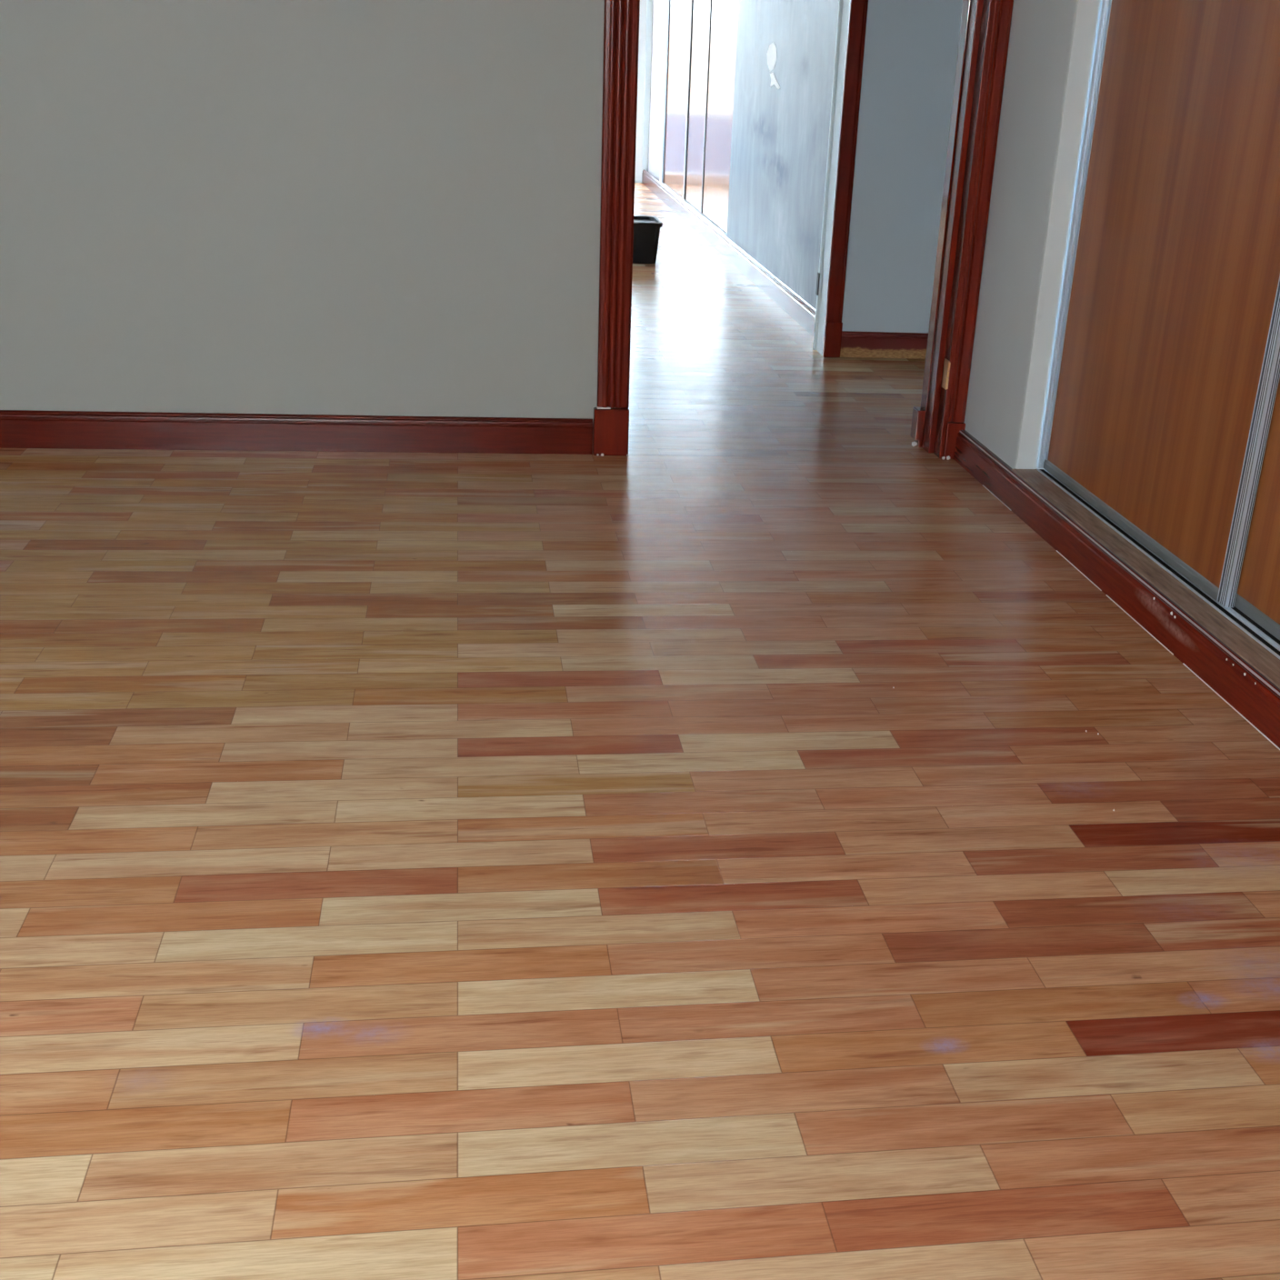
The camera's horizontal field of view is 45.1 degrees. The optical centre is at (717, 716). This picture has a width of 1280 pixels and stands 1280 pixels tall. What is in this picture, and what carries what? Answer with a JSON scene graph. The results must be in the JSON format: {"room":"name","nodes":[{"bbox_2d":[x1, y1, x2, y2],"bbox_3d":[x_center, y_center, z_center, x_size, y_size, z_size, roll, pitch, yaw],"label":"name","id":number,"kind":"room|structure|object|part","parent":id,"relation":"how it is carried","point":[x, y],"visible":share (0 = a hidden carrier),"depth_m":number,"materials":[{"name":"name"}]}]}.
{"room":"empty bedroom","nodes":[
{"label":"empty bedroom","id":0,"kind":"room"},
{"bbox_2d":[0,0,604,434],"bbox_3d":[-1.137,-1.950,3.912,4.010,2.550,0.135,-1,24,-9],"label":"wall","id":1,"kind":"structure","parent":0,"point":[351,207],"depth_m":4.10,"materials":[{"name":"paint"}]},
{"bbox_2d":[0,410,592,454],"bbox_3d":[-1.692,-0.794,4.260,2.688,0.102,0.016,-1,24,-9],"label":"baseboard","id":2,"kind":"structure","parent":1,"relation":"attached to","point":[18,428],"depth_m":4.33,"materials":[{"name":"red wood"}]},
{"bbox_2d":[592,0,1013,459],"bbox_3d":[0.229,-1.808,4.206,1.116,2.191,0.203,-1,24,-9],"label":"door frame","id":3,"kind":"structure","parent":1,"relation":"in","point":[985,25],"depth_m":4.34,"materials":[{"name":"red wood"}]},
{"bbox_3d":[-0.253,-1.823,4.031,0.092,2.030,0.024,-1,24,-9],"label":"casing","id":4,"kind":"part","parent":3,"relation":"part of","materials":[{"name":"red wood"}]},
{"bbox_3d":[0.725,-1.885,4.323,0.085,2.055,0.060,-1,24,-9],"label":"casing","id":5,"kind":"part","parent":3,"relation":"part of","materials":[{"name":"red wood"}]},
{"bbox_3d":[0.764,-1.827,4.202,0.058,2.058,0.023,-1,24,-9],"label":"casing","id":6,"kind":"part","parent":3,"relation":"part of","materials":[{"name":"red wood"}]},
{"bbox_2d":[0,182,1279,1279],"bbox_3d":[-0.453,-1.431,5.965,5.900,0.005,14.325,-1,24,-9],"label":"floor","id":7,"kind":"structure","parent":0,"point":[739,844],"depth_m":2.28,"materials":[{"name":"brown wood"}]},
{"bbox_2d":[632,215,662,263],"bbox_3d":[-0.519,-2.560,8.232,0.412,0.212,0.331,-1,24,-9],"label":"bucket","id":8,"kind":"object","parent":7,"relation":"on","point":[646,229],"visible":0.45,"depth_m":8.13,"materials":[{"name":"black plastic"}]},
{"bbox_2d":[659,0,738,235],"bbox_3d":[0.193,-4.413,9.605,0.665,2.550,3.180,-1,24,-9],"label":"window","id":9,"kind":"structure","parent":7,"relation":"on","point":[700,45],"depth_m":9.53,"materials":[{"name":"mirror glass"},{"name":"dark metal"},{"name":"white paint"}]},
{"bbox_3d":[-0.346,-4.968,10.962,0.052,2.195,0.120,-1,24,-9],"label":"frame","id":10,"kind":"part","parent":9,"relation":"part of","materials":[{"name":"white paint"}]},
{"bbox_3d":[-0.249,-4.678,10.318,0.012,2.172,1.126,-1,24,-9],"label":"sliding door","id":11,"kind":"part","parent":9,"relation":"part of","materials":[{"name":"clear glass"}]},
{"bbox_3d":[-0.096,-4.265,9.411,0.012,2.172,0.742,-1,24,-9],"label":"sliding door","id":12,"kind":"part","parent":9,"relation":"part of","materials":[{"name":"clear glass"}]},
{"bbox_3d":[0.042,-3.896,8.600,0.012,2.172,0.985,-1,24,-9],"label":"sliding door","id":13,"kind":"part","parent":9,"relation":"part of","materials":[{"name":"clear glass"}]},
{"bbox_2d":[1011,0,1279,688],"bbox_3d":[1.512,-0.824,2.021,0.702,2.300,4.035,-1,24,-9],"label":"wardrobe","id":14,"kind":"object","parent":7,"relation":"on","point":[1160,438],"visible":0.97,"depth_m":3.38,"materials":[{"name":"brown wood"}]},
{"bbox_3d":[0.974,-0.475,3.721,0.004,0.026,1.067,-1,24,-9],"label":"rail","id":15,"kind":"part","parent":14,"relation":"part of","materials":[{"name":"grey metal"}]},
{"bbox_3d":[1.155,-0.055,2.799,0.004,0.026,0.954,-1,24,-9],"label":"rail","id":16,"kind":"part","parent":14,"relation":"part of","materials":[{"name":"grey metal"}]},
{"bbox_3d":[1.217,-1.023,2.371,0.012,2.141,1.022,-1,24,-9],"label":"sliding door","id":17,"kind":"part","parent":14,"relation":"part of","materials":[{"name":"brown wood"}]},
{"bbox_2d":[634,0,652,182],"bbox_3d":[-2.075,-5.504,11.771,4.685,2.550,0.200,-1,24,-9],"label":"wall","id":18,"kind":"structure","parent":0,"point":[649,3],"depth_m":12.15,"materials":[{"name":"white paint"}]},
{"bbox_2d":[634,0,646,179],"bbox_3d":[-1.468,-5.349,11.905,1.820,2.180,0.070,-1,24,-9],"label":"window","id":19,"kind":"structure","parent":18,"relation":"in","point":[643,3],"depth_m":12.18,"materials":[{"name":"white glass"}]},
{"bbox_2d":[648,0,665,180],"bbox_3d":[-0.383,-5.275,11.467,0.090,2.550,1.050,-1,24,-9],"label":"wall","id":20,"kind":"structure","parent":0,"point":[658,5],"depth_m":11.78,"materials":[{"name":"paint"}]},
{"bbox_2d":[726,0,839,308],"bbox_3d":[0.365,-3.197,6.897,0.102,2.550,2.740,-1,24,-9],"label":"wall","id":21,"kind":"structure","parent":0,"point":[785,49],"depth_m":7.05,"materials":[{"name":"white paint"}]},
{"bbox_2d":[641,169,815,336],"bbox_3d":[-0.078,-2.952,9.298,0.016,0.105,6.914,-1,24,-9],"label":"baseboard","id":22,"kind":"structure","parent":21,"relation":"attached to","point":[800,310],"depth_m":8.05,"materials":[{"name":"white wood"}]},
{"bbox_2d":[841,0,962,333],"bbox_3d":[-0.390,-2.597,5.456,5.900,2.550,0.115,-1,24,-9],"label":"wall","id":23,"kind":"structure","parent":0,"point":[911,46],"depth_m":5.80,"materials":[{"name":"paint"}]},
{"bbox_2d":[812,0,868,357],"bbox_3d":[-0.006,-2.434,5.593,1.076,2.180,0.165,-1,24,-9],"label":"door frame","id":24,"kind":"structure","parent":23,"relation":"in","point":[852,17],"depth_m":5.81,"materials":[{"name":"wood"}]},
{"bbox_3d":[0.394,-1.709,6.065,0.005,0.085,0.030,-1,24,-9],"label":"strike plate","id":25,"kind":"part","parent":24,"relation":"part of","materials":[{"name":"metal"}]},
{"bbox_3d":[0.468,-2.466,5.736,0.062,2.170,0.020,-1,24,-9],"label":"casing","id":26,"kind":"part","parent":24,"relation":"part of","materials":[{"name":"white paint"}]},
{"bbox_3d":[0.506,-2.472,5.588,0.067,2.035,0.022,-1,24,-9],"label":"casing","id":27,"kind":"part","parent":24,"relation":"part of","materials":[{"name":"red wood"}]},
{"bbox_2d":[840,330,928,359],"bbox_3d":[1.425,-1.483,6.198,1.918,0.098,0.015,-1,24,-9],"label":"baseboard","id":28,"kind":"structure","parent":23,"relation":"attached to","point":[876,345],"depth_m":6.07,"materials":[{"name":"red wood"}]},
{"bbox_2d":[964,0,1101,469],"bbox_3d":[1.257,-0.857,1.757,0.100,2.550,5.365,-1,24,-9],"label":"wall","id":29,"kind":"structure","parent":0,"point":[1041,31],"depth_m":4.16,"materials":[{"name":"paint"}]},
{"bbox_2d":[1014,0,1099,469],"bbox_3d":[0.897,-1.686,3.761,0.058,2.204,0.012,-1,24,-9],"label":"trim","id":30,"kind":"structure","parent":29,"relation":"attached to","point":[1086,12],"depth_m":3.94,"materials":[{"name":"white paint"}]},
{"bbox_2d":[953,430,1279,749],"bbox_3d":[1.134,0.271,2.235,0.026,0.092,5.338,-1,24,-9],"label":"baseboard","id":31,"kind":"structure","parent":29,"relation":"attached to","point":[1255,697],"depth_m":3.40,"materials":[{"name":"red wood"}]}
]}

